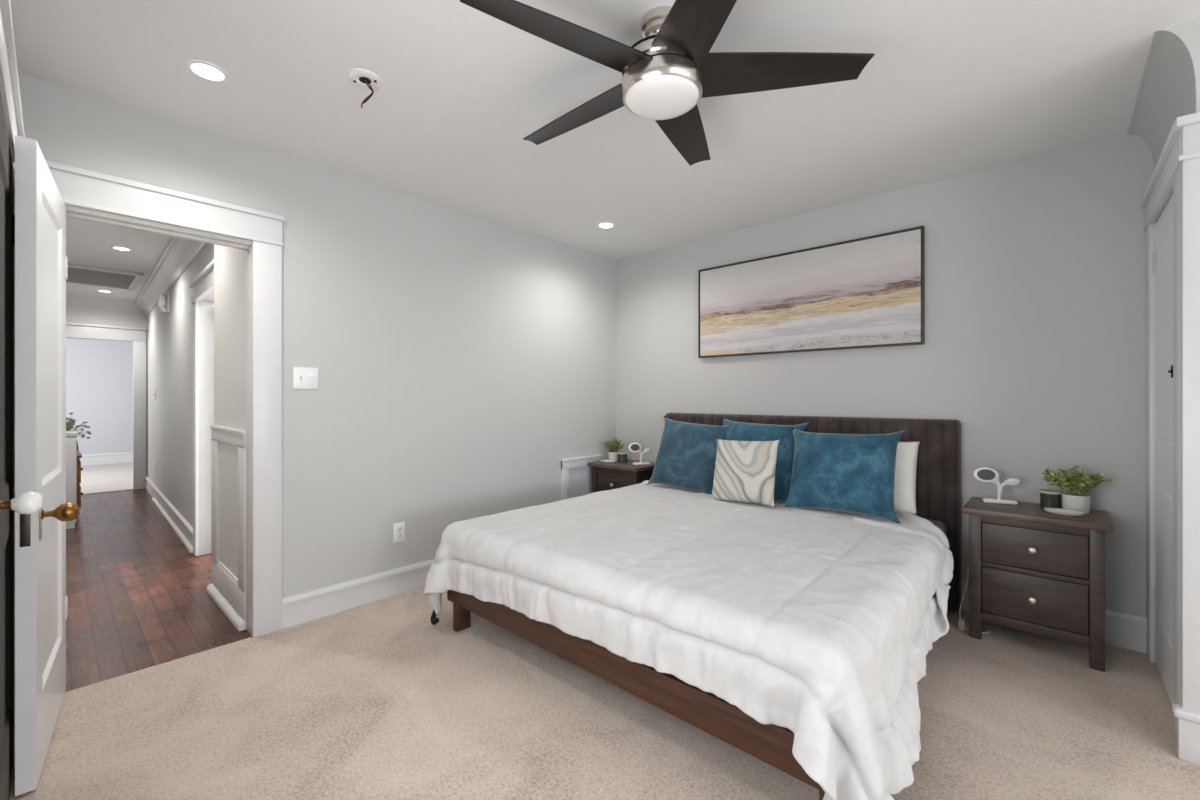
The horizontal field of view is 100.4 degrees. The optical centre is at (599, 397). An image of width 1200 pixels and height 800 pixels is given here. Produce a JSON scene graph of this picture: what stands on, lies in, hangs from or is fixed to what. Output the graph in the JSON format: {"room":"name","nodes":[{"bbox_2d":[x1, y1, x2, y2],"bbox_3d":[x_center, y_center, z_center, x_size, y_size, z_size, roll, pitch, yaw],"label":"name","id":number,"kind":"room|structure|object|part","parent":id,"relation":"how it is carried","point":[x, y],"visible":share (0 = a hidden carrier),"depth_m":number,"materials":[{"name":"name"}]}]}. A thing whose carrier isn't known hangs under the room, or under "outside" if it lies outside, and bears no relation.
{"room":"bedroom","nodes":[
{"label":"bedroom","id":0,"kind":"room"},
{"bbox_2d":[66,338,132,454],"bbox_3d":[-9.138,-0.084,9.397,0.150,2.627,4.400,0,0,42],"label":"wall","id":1,"kind":"structure","parent":0,"point":[99,373],"depth_m":9.21,"materials":[{"name":"paint"}]},
{"bbox_2d":[79,452,132,465],"bbox_3d":[-9.073,1.130,9.338,0.026,0.200,4.200,0,0,42],"label":"baseboard","id":2,"kind":"structure","parent":1,"relation":"attached to","point":[126,457],"depth_m":9.26,"materials":[{"name":"paint"}]},
{"bbox_2d":[66,305,146,475],"bbox_3d":[-6.590,-0.034,6.486,0.120,2.527,1.660,0,0,42],"label":"wall","id":3,"kind":"structure","parent":0,"point":[74,314],"depth_m":6.56,"materials":[{"name":"paint"}]},
{"bbox_2d":[66,292,142,311],"bbox_3d":[-6.533,-1.232,6.304,0.230,0.130,1.250,0,0,42],"label":"cove","id":4,"kind":"object","parent":3,"relation":"attached to","point":[73,299],"visible":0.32,"depth_m":6.46,"materials":[{"name":"paint"}]},
{"bbox_2d":[66,322,146,489],"bbox_3d":[-6.575,0.142,6.339,0.060,2.175,1.235,0,0,42],"label":"door frame","id":5,"kind":"structure","parent":3,"relation":"attached to","point":[139,348],"depth_m":6.71,"materials":[{"name":"paint"}]},
{"bbox_2d":[147,243,213,555],"bbox_3d":[-4.283,-0.034,5.088,5.171,2.527,0.120,0,0,44],"label":"wall","id":6,"kind":"structure","parent":0,"point":[169,335],"depth_m":4.55,"materials":[{"name":"paint"}]},
{"bbox_2d":[157,293,169,312],"bbox_3d":[-4.458,-0.972,5.105,0.098,0.196,0.097,0,0,44],"label":"wall sconce","id":7,"kind":"object","parent":6,"relation":"attached to","point":[161,303],"visible":1,"depth_m":5.09,"materials":[{"name":"grey paint"}]},
{"bbox_3d":[-4.462,-0.963,5.101,0.097,0.178,0.085,0,0,44],"label":"lamp shade","id":8,"kind":"part","parent":7,"relation":"part of","materials":[{"name":"white glass"}]},
{"bbox_3d":[-4.428,-0.975,5.130,0.090,0.190,0.020,0,0,44],"label":"plate","id":9,"kind":"part","parent":7,"relation":"part of","materials":[{"name":"grey paint"}]},
{"bbox_2d":[145,476,192,552],"bbox_3d":[-4.713,1.147,5.400,4.116,0.165,0.024,0,0,44],"label":"baseboard","id":10,"kind":"structure","parent":6,"relation":"attached to","point":[177,518],"depth_m":4.89,"materials":[{"name":"grey paint"}]},
{"bbox_2d":[135,237,207,315],"bbox_3d":[-4.080,-1.210,4.721,5.972,0.175,0.130,0,0,44],"label":"crown molding","id":11,"kind":"structure","parent":6,"relation":"attached to","point":[179,253],"depth_m":4.68,"materials":[{"name":"paint"}]},
{"bbox_2d":[189,259,213,555],"bbox_3d":[-2.857,0.165,3.608,1.076,2.130,0.070,0,0,42],"label":"door frame","id":12,"kind":"structure","parent":6,"relation":"attached to","point":[196,304],"depth_m":3.89,"materials":[{"name":"paint"}]},
{"bbox_2d":[214,244,245,577],"bbox_3d":[-2.123,-0.034,2.991,0.850,2.527,0.150,0,0,42],"label":"hallway wall","id":13,"kind":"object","parent":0,"point":[229,263],"visible":0.14,"depth_m":2.96,"materials":[{"name":"grey paint"}]},
{"bbox_2d":[18,73,615,597],"bbox_3d":[-1.243,-0.034,3.264,0.120,2.527,4.200,0,0,42],"label":"wall","id":14,"kind":"structure","parent":0,"point":[459,357],"depth_m":3.11,"materials":[{"name":"paint"}]},
{"bbox_2d":[15,135,79,795],"bbox_3d":[-1.984,0.208,1.846,0.134,2.028,0.732,0,0,-42],"label":"door","id":15,"kind":"structure","parent":14,"relation":"in","point":[41,261],"depth_m":1.61,"materials":[{"name":"paint"}]},
{"bbox_3d":[-1.776,0.392,1.545,0.022,0.136,0.006,0,0,-42],"label":"latch plate","id":16,"kind":"part","parent":15,"relation":"part of","materials":[{"name":"grey metal"}]},
{"bbox_3d":[-1.805,0.387,1.614,0.003,0.140,0.028,0,0,-42],"label":"knob plate","id":17,"kind":"part","parent":15,"relation":"part of","materials":[{"name":"silver metal"}]},
{"bbox_3d":[-1.761,0.377,1.653,0.058,0.062,0.062,0,0,-42],"label":"brass knob","id":18,"kind":"part","parent":15,"relation":"part of","materials":[{"name":"brown metal"}]},
{"bbox_2d":[46,160,283,637],"bbox_3d":[-2.047,0.133,2.365,0.166,2.195,0.928,0,0,42],"label":"door frame","id":19,"kind":"structure","parent":14,"relation":"attached to","point":[263,260],"depth_m":2.58,"materials":[{"name":"paint"}]},
{"bbox_2d":[206,583,245,630],"bbox_3d":[-2.194,1.210,2.929,0.830,0.040,0.042,0,0,42],"label":"trim","id":20,"kind":"structure","parent":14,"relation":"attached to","point":[218,597],"depth_m":2.86,"materials":[{"name":"paint"}]},
{"bbox_2d":[210,425,245,619],"bbox_3d":[-2.191,0.677,2.939,0.820,1.005,0.024,0,0,42],"label":"wainscot","id":21,"kind":"structure","parent":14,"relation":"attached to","point":[233,589],"depth_m":2.87,"materials":[{"name":"grey paint"}]},
{"bbox_2d":[293,367,317,388],"bbox_3d":[-1.617,-0.109,2.753,0.018,0.118,0.124,0,0,42],"label":"light switch","id":22,"kind":"object","parent":14,"relation":"attached to","point":[303,378],"visible":1,"depth_m":2.75,"materials":[{"name":"white plastic"}]},
{"bbox_2d":[282,559,434,628],"bbox_3d":[-0.768,1.150,3.676,0.026,0.160,2.750,0,0,42],"label":"baseboard","id":23,"kind":"structure","parent":14,"relation":"attached to","point":[307,606],"depth_m":2.92,"materials":[{"name":"paint"}]},
{"bbox_2d":[393,522,404,542],"bbox_3d":[-1.263,0.845,3.147,0.008,0.120,0.076,0,0,42],"label":"wall outlet","id":24,"kind":"object","parent":14,"relation":"attached to","point":[398,528],"visible":1,"depth_m":3.14,"materials":[{"name":"white plastic"}]},
{"bbox_2d":[560,455,601,499],"bbox_3d":[-0.156,0.791,4.341,0.032,0.558,0.484,0,0,42],"label":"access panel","id":25,"kind":"object","parent":14,"relation":"attached to","point":[576,476],"visible":0.62,"depth_m":4.30,"materials":[{"name":"paint"}]},
{"bbox_3d":[-0.165,0.832,4.349,0.008,0.477,0.332,0,0,42],"label":"panel","id":26,"kind":"part","parent":25,"relation":"part of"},
{"bbox_2d":[9,462,1199,799],"bbox_3d":[-2.241,1.278,3.566,18.200,0.104,5.100,0,0,42],"label":"floor","id":27,"kind":"structure","parent":0,"point":[376,700],"depth_m":1.95,"materials":[{"name":"beige carpet"}]},
{"bbox_2d":[66,430,77,528],"bbox_3d":[-5.281,0.777,4.686,0.440,0.905,0.530,0,0,42],"label":"cabinet","id":28,"kind":"object","parent":27,"relation":"on","point":[71,436],"visible":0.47,"depth_m":4.71,"materials":[{"name":"paint"}]},
{"bbox_3d":[-5.113,0.760,4.559,0.011,0.620,0.350,0,0,42],"label":"panel","id":29,"kind":"part","parent":28,"relation":"part of","materials":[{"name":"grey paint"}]},
{"bbox_2d":[77,450,82,518],"bbox_3d":[-5.706,0.905,5.141,0.740,0.650,0.548,0,0,42],"label":"dresser","id":30,"kind":"object","parent":27,"relation":"on","point":[79,455],"visible":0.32,"depth_m":5.11,"materials":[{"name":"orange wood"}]},
{"bbox_2d":[66,412,91,450],"bbox_3d":[-5.486,0.365,5.174,0.284,0.431,0.325,0,0,-11],"label":"dried flowers","id":31,"kind":"object","parent":30,"relation":"on","point":[69,425],"visible":0.44,"depth_m":5.20,"materials":[{"name":"plant"}]},
{"bbox_3d":[-5.678,0.760,5.138,0.666,0.220,0.462,0,0,42],"label":"drawer","id":32,"kind":"part","parent":30,"relation":"part of","materials":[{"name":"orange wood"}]},
{"bbox_3d":[-5.678,1.020,5.138,0.666,0.220,0.462,0,0,42],"label":"drawer","id":33,"kind":"part","parent":30,"relation":"part of","materials":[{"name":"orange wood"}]},
{"bbox_2d":[587,459,654,492],"bbox_3d":[0.225,0.896,4.337,0.546,0.667,0.400,0,0,42],"label":"nightstand","id":34,"kind":"object","parent":27,"relation":"on","point":[605,476],"visible":0.3,"depth_m":4.20,"materials":[{"name":"brown wood"}]},
{"bbox_3d":[-0.039,0.910,4.377,0.050,0.639,0.048,0,0,42],"label":"leg","id":35,"kind":"part","parent":34,"relation":"part of","materials":[{"name":"brown wood"}]},
{"bbox_2d":[600,460,615,462],"bbox_3d":[0.070,0.553,4.367,0.147,0.019,0.081,0,0,17],"label":"dish","id":36,"kind":"object","parent":34,"relation":"on","point":[602,461],"visible":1,"depth_m":4.34,"materials":[{"name":"white ceramic"}]},
{"bbox_2d":[602,436,624,461],"bbox_3d":[0.120,0.449,4.447,0.190,0.229,0.179,0,0,-39],"label":"potted plant","id":37,"kind":"object","parent":34,"relation":"on","point":[614,446],"visible":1,"depth_m":4.41,"materials":[{"name":"green plant"}]},
{"bbox_3d":[0.120,0.520,4.437,0.088,0.085,0.088,0,0,-9],"label":"pot","id":38,"kind":"part","parent":37,"relation":"part of","materials":[{"name":"white ceramic"}]},
{"bbox_3d":[0.120,0.611,4.222,0.396,0.040,0.021,0,0,42],"label":"rail","id":39,"kind":"part","parent":34,"relation":"part of","materials":[{"name":"brown wood"}]},
{"bbox_3d":[0.220,0.732,4.332,0.388,0.195,0.314,0,0,42],"label":"drawer","id":40,"kind":"part","parent":34,"relation":"part of","materials":[{"name":"brown wood"}]},
{"bbox_2d":[618,452,627,462],"bbox_3d":[0.198,0.519,4.379,0.086,0.087,0.086,0,0,42],"label":"candle","id":41,"kind":"object","parent":34,"relation":"on","point":[622,456],"visible":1,"depth_m":4.34,"materials":[{"name":"green glass"}]},
{"bbox_3d":[0.289,0.910,4.078,0.050,0.639,0.048,0,0,42],"label":"leg","id":42,"kind":"part","parent":34,"relation":"part of","materials":[{"name":"brown wood"}]},
{"bbox_2d":[628,443,650,464],"bbox_3d":[0.332,0.469,4.209,0.199,0.189,0.060,0,0,-16],"label":"charging stand","id":43,"kind":"object","parent":34,"relation":"on","point":[633,447],"visible":1,"depth_m":4.19,"materials":[{"name":"white plastic"}]},
{"bbox_3d":[0.347,0.478,4.211,0.068,0.138,0.021,0,0,-16],"label":"stem","id":44,"kind":"part","parent":43,"relation":"part of","materials":[{"name":"white plastic"}]},
{"bbox_3d":[0.402,0.861,4.188,0.018,0.539,0.270,0,0,42],"label":"panel","id":45,"kind":"part","parent":34,"relation":"part of","materials":[{"name":"brown wood"}]},
{"bbox_2d":[447,413,960,799],"bbox_3d":[0.627,0.677,2.802,2.035,1.105,2.134,0,0,42],"label":"bed","id":46,"kind":"object","parent":27,"relation":"on","point":[938,470],"visible":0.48,"depth_m":2.32,"materials":[{"name":"brown wood"}]},
{"bbox_3d":[-0.736,1.154,2.667,0.035,0.152,0.088,0,0,42],"label":"leg","id":47,"kind":"part","parent":46,"relation":"part of","materials":[{"name":"brown wood"}]},
{"bbox_3d":[-0.084,1.020,2.028,1.964,0.124,0.032,0,0,42],"label":"foot rail","id":48,"kind":"part","parent":46,"relation":"part of","materials":[{"name":"brown wood"}]},
{"bbox_3d":[1.313,0.671,3.552,2.035,1.093,0.102,0,0,42],"label":"headboard","id":49,"kind":"part","parent":46,"relation":"part of","materials":[{"name":"brown wood"}]},
{"bbox_3d":[0.646,1.154,1.403,0.032,0.152,0.088,0,0,42],"label":"leg","id":50,"kind":"part","parent":46,"relation":"part of","materials":[{"name":"brown wood"}]},
{"bbox_2d":[927,519,947,538],"bbox_3d":[0.605,0.834,2.781,1.950,0.268,1.990,0,0,42],"label":"mattress","id":51,"kind":"object","parent":46,"relation":"on","point":[939,524],"visible":0.1,"depth_m":2.80,"materials":[{"name":"grey fabric"}]},
{"bbox_2d":[646,416,729,493],"bbox_3d":[0.655,0.421,3.671,0.651,0.565,0.240,0,0,37],"label":"throw pillow","id":52,"kind":"object","parent":51,"relation":"on","point":[686,456],"visible":0.91,"depth_m":3.60,"materials":[{"name":"teal fabric"}]},
{"bbox_2d":[423,480,953,799],"bbox_3d":[0.517,0.924,2.691,2.313,0.592,2.120,0,0,42],"label":"comforter","id":53,"kind":"object","parent":51,"relation":"on","point":[820,625],"visible":0.94,"depth_m":1.86,"materials":[{"name":"white fabric"}]},
{"bbox_2d":[711,438,779,507],"bbox_3d":[0.913,0.464,3.175,0.440,0.416,0.179,0,0,38],"label":"pillow","id":54,"kind":"object","parent":53,"relation":"on","point":[744,471],"visible":1,"depth_m":3.12,"materials":[{"name":"fabric"}]},
{"bbox_2d":[894,441,919,514],"bbox_3d":[1.569,0.458,3.044,0.635,0.413,0.207,0,0,38],"label":"bed pillow","id":55,"kind":"object","parent":53,"relation":"on","point":[907,452],"visible":0.22,"depth_m":2.85,"materials":[{"name":"white fabric"}]},
{"bbox_2d":[721,416,808,501],"bbox_3d":[1.053,0.411,3.385,0.224,0.552,0.657,0,0,-45],"label":"throw pillow","id":56,"kind":"object","parent":51,"relation":"on","point":[738,431],"visible":0.43,"depth_m":3.24,"materials":[{"name":"teal fabric"}]},
{"bbox_2d":[784,427,905,523],"bbox_3d":[1.399,0.429,2.910,0.640,0.509,0.248,0,0,37],"label":"throw pillow","id":57,"kind":"object","parent":51,"relation":"on","point":[852,473],"visible":1,"depth_m":2.83,"materials":[{"name":"teal fabric"}]},
{"bbox_2d":[958,563,990,633],"bbox_3d":[2.026,1.079,2.694,0.132,0.303,0.235,0,0,42],"label":"charging cable","id":58,"kind":"object","parent":27,"relation":"on","point":[961,622],"visible":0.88,"depth_m":2.66,"materials":[{"name":"white plastic"}]},
{"bbox_2d":[962,496,1113,671],"bbox_3d":[2.197,0.896,2.534,0.546,0.667,0.400,0,0,42],"label":"nightstand","id":59,"kind":"object","parent":27,"relation":"on","point":[1032,569],"visible":1,"depth_m":2.40,"materials":[{"name":"brown wood"}]},
{"bbox_3d":[1.933,0.910,2.575,0.050,0.639,0.048,0,0,42],"label":"leg","id":60,"kind":"part","parent":59,"relation":"part of","materials":[{"name":"brown wood"}]},
{"bbox_2d":[973,467,1019,504],"bbox_3d":[2.126,0.469,2.685,0.199,0.189,0.060,0,0,28],"label":"charging stand","id":61,"kind":"object","parent":59,"relation":"on","point":[984,474],"visible":1,"depth_m":2.67,"materials":[{"name":"white plastic"}]},
{"bbox_3d":[2.138,0.478,2.676,0.068,0.138,0.021,0,0,28],"label":"stem","id":62,"kind":"part","parent":61,"relation":"part of","materials":[{"name":"white plastic"}]},
{"bbox_3d":[2.074,0.732,2.400,0.033,0.033,0.036,0,0,42],"label":"knob","id":63,"kind":"part","parent":59,"relation":"part of","materials":[{"name":"silver metal"}]},
{"bbox_3d":[2.074,0.972,2.400,0.033,0.033,0.036,0,0,42],"label":"knob","id":64,"kind":"part","parent":59,"relation":"part of","materials":[{"name":"silver metal"}]},
{"bbox_3d":[2.092,1.111,2.419,0.396,0.046,0.021,0,0,42],"label":"rail","id":65,"kind":"part","parent":59,"relation":"part of","materials":[{"name":"brown wood"}]},
{"bbox_3d":[2.092,0.844,2.419,0.396,0.022,0.021,0,0,42],"label":"rail","id":66,"kind":"part","parent":59,"relation":"part of","materials":[{"name":"brown wood"}]},
{"bbox_3d":[2.092,0.611,2.419,0.396,0.040,0.021,0,0,42],"label":"rail","id":67,"kind":"part","parent":59,"relation":"part of","materials":[{"name":"brown wood"}]},
{"bbox_3d":[2.192,0.732,2.529,0.388,0.195,0.314,0,0,42],"label":"drawer","id":68,"kind":"part","parent":59,"relation":"part of","materials":[{"name":"brown wood"}]},
{"bbox_3d":[2.192,0.972,2.529,0.388,0.225,0.314,0,0,42],"label":"drawer","id":69,"kind":"part","parent":59,"relation":"part of","materials":[{"name":"brown wood"}]},
{"bbox_2d":[1039,489,1061,507],"bbox_3d":[2.313,0.519,2.567,0.086,0.087,0.086,0,0,42],"label":"candle","id":70,"kind":"object","parent":59,"relation":"on","point":[1049,498],"visible":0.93,"depth_m":2.54,"materials":[{"name":"green glass"}]},
{"bbox_2d":[1044,508,1084,515],"bbox_3d":[2.251,0.553,2.425,0.147,0.019,0.081,0,0,42],"label":"dish","id":71,"kind":"object","parent":59,"relation":"on","point":[1068,512],"visible":1,"depth_m":2.42,"materials":[{"name":"white ceramic"}]},
{"bbox_2d":[1042,464,1111,513],"bbox_3d":[2.351,0.447,2.486,0.221,0.232,0.237,0,0,8],"label":"potted plant","id":72,"kind":"object","parent":59,"relation":"on","point":[1083,481],"visible":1,"depth_m":2.45,"materials":[{"name":"green plant"}]},
{"bbox_3d":[2.360,0.520,2.478,0.104,0.085,0.104,0,0,21],"label":"pot","id":73,"kind":"part","parent":72,"relation":"part of","materials":[{"name":"white ceramic"}]},
{"bbox_3d":[2.473,0.910,2.507,0.050,0.639,0.048,0,0,42],"label":"leg","id":74,"kind":"part","parent":59,"relation":"part of","materials":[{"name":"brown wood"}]},
{"bbox_3d":[2.261,0.910,2.275,0.050,0.639,0.048,0,0,42],"label":"leg","id":75,"kind":"part","parent":59,"relation":"part of","materials":[{"name":"brown wood"}]},
{"bbox_2d":[10,0,1199,298],"bbox_3d":[-0.516,-1.347,2.600,14.350,0.100,4.200,0,0,42],"label":"ceiling","id":76,"kind":"structure","parent":0,"point":[948,89],"depth_m":2.17,"materials":[{"name":"paint"}]},
{"bbox_2d":[66,263,143,290],"bbox_3d":[-5.441,-1.282,5.252,1.100,0.030,0.870,0,0,42],"label":"attic hatch","id":77,"kind":"object","parent":76,"relation":"attached to","point":[77,274],"visible":0.62,"depth_m":5.33,"materials":[{"name":"paint"}]},
{"bbox_2d":[110,246,131,250],"bbox_3d":[-4.144,-1.294,4.330,0.140,0.006,0.140,0,0,42],"label":"recessed light","id":78,"kind":"object","parent":76,"relation":"in","point":[113,247],"visible":1,"depth_m":4.32,"materials":[{"name":"white plastic"}]},
{"bbox_2d":[185,59,229,82],"bbox_3d":[-1.555,-1.294,1.983,0.140,0.006,0.140,0,0,42],"label":"recessed light","id":79,"kind":"object","parent":76,"relation":"in","point":[203,69],"visible":1,"depth_m":1.98,"materials":[{"name":"white plastic"}]},
{"bbox_2d":[191,64,223,79],"bbox_3d":[-1.555,-1.294,1.983,0.102,0.004,0.102,0,0,38],"label":"diffuser","id":80,"kind":"object","parent":79,"relation":"attached to","point":[204,71],"depth_m":1.98,"materials":[{"name":"white plastic"}]},
{"bbox_2d":[348,68,381,107],"bbox_3d":[-0.954,-1.238,2.031,0.128,0.118,0.128,0,0,42],"label":"ceiling box","id":81,"kind":"object","parent":76,"relation":"attached to","point":[363,78],"visible":1,"depth_m":2.03,"materials":[{"name":"white plastic"}]},
{"bbox_2d":[597,222,614,228],"bbox_3d":[0.045,-1.294,3.749,0.140,0.006,0.140,0,0,42],"label":"recessed light","id":82,"kind":"object","parent":76,"relation":"in","point":[605,225],"visible":1,"depth_m":3.75,"materials":[{"name":"white plastic"}]},
{"bbox_2d":[599,223,612,227],"bbox_3d":[0.045,-1.294,3.749,0.102,0.004,0.102,0,0,-7],"label":"diffuser","id":83,"kind":"object","parent":82,"relation":"attached to","point":[601,225],"depth_m":3.75,"materials":[{"name":"white plastic"}]},
{"bbox_2d":[460,0,874,165],"bbox_3d":[0.176,-1.151,1.760,1.265,0.292,1.313,0,0,42],"label":"ceiling fan","id":84,"kind":"object","parent":76,"relation":"hanging from","point":[668,71],"visible":1,"depth_m":1.65,"materials":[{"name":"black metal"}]},
{"bbox_3d":[-0.121,-1.105,1.509,0.574,0.051,0.168,0,0,-32],"label":"blade","id":85,"kind":"part","parent":84,"relation":"part of","materials":[{"name":"brown wood"}]},
{"bbox_3d":[-0.093,-1.105,1.975,0.574,0.051,0.168,0,0,40],"label":"blade","id":86,"kind":"part","parent":84,"relation":"part of","materials":[{"name":"brown wood"}]},
{"bbox_3d":[0.213,-1.022,1.723,0.255,0.034,0.255,0,0,42],"label":"lamp shade","id":87,"kind":"part","parent":84,"relation":"part of","materials":[{"name":"white glass"}]},
{"bbox_3d":[0.358,-1.105,2.092,0.168,0.051,0.574,0,0,22],"label":"blade","id":88,"kind":"part","parent":84,"relation":"part of","materials":[{"name":"brown wood"}]},
{"bbox_3d":[0.313,-1.105,1.339,0.168,0.051,0.574,0,0,-14],"label":"blade","id":89,"kind":"part","parent":84,"relation":"part of","materials":[{"name":"brown wood"}]},
{"bbox_3d":[0.610,-1.105,1.699,0.574,0.051,0.168,0,0,4],"label":"blade","id":90,"kind":"part","parent":84,"relation":"part of","materials":[{"name":"brown wood"}]},
{"bbox_2d":[616,134,1154,615],"bbox_3d":[3.129,-0.034,2.045,8.220,2.527,0.100,0,0,42],"label":"wall","id":91,"kind":"structure","parent":0,"point":[1035,268],"depth_m":2.81,"materials":[{"name":"paint"}]},
{"bbox_2d":[698,226,924,357],"bbox_3d":[1.383,-0.681,3.545,1.555,0.712,0.038,0,0,42],"label":"painting","id":92,"kind":"object","parent":91,"relation":"attached to","point":[864,292],"visible":1,"depth_m":3.42,"materials":[{"name":"multicoloured paper"}]},
{"bbox_2d":[961,580,1146,652],"bbox_3d":[1.411,1.144,3.530,3.380,0.172,0.026,0,0,42],"label":"baseboard","id":93,"kind":"structure","parent":91,"relation":"attached to","point":[1122,629],"depth_m":2.46,"materials":[{"name":"paint"}]},
{"bbox_2d":[1127,17,1199,165],"bbox_3d":[2.371,-0.034,2.034,0.245,2.527,0.940,0,0,42],"label":"wall","id":94,"kind":"structure","parent":0,"point":[1169,89],"depth_m":1.91,"materials":[{"name":"paint"}]},
{"bbox_2d":[1140,122,1181,739],"bbox_3d":[2.327,0.138,2.058,0.062,2.185,0.956,0,0,42],"label":"door frame","id":95,"kind":"structure","parent":94,"relation":"attached to","point":[1177,178],"depth_m":1.92,"materials":[{"name":"paint"}]},
{"bbox_2d":[1150,195,1172,703],"bbox_3d":[2.361,0.208,2.087,0.030,2.020,0.685,0,0,42],"label":"door","id":96,"kind":"structure","parent":94,"relation":"in","point":[1161,263],"depth_m":2.11,"materials":[{"name":"paint"}]},
{"bbox_2d":[1172,112,1199,764],"bbox_3d":[2.050,0.137,1.654,0.206,2.187,0.054,0,0,42],"label":"post","id":97,"kind":"object","parent":94,"relation":"attached to","point":[1187,714],"visible":1,"depth_m":1.70,"materials":[{"name":"paint"}]},
{"bbox_3d":[0.590,-0.034,-0.748,8.000,2.527,0.100,0,0,42],"label":"wall","id":98,"kind":"structure","parent":0,"visible":0},
{"bbox_2d":[0,0,24,761],"bbox_3d":[-1.660,0.144,1.400,1.160,2.172,0.036,0,0,42],"label":"door frame","id":99,"kind":"structure","parent":98,"relation":"attached to","point":[9,80],"depth_m":1.51,"materials":[{"name":"paint"}]},
{"bbox_2d":[0,92,42,799],"bbox_3d":[-1.657,0.220,1.419,0.842,2.000,0.110,0,0,42],"label":"door","id":100,"kind":"structure","parent":98,"relation":"in","point":[31,502],"depth_m":1.50,"materials":[{"name":"black paint"}]},
{"bbox_3d":[-1.364,0.250,1.191,0.054,0.054,0.051,0,0,42],"label":"porcelain knob","id":101,"kind":"part","parent":100,"relation":"part of","materials":[{"name":"white ceramic"}]}
]}

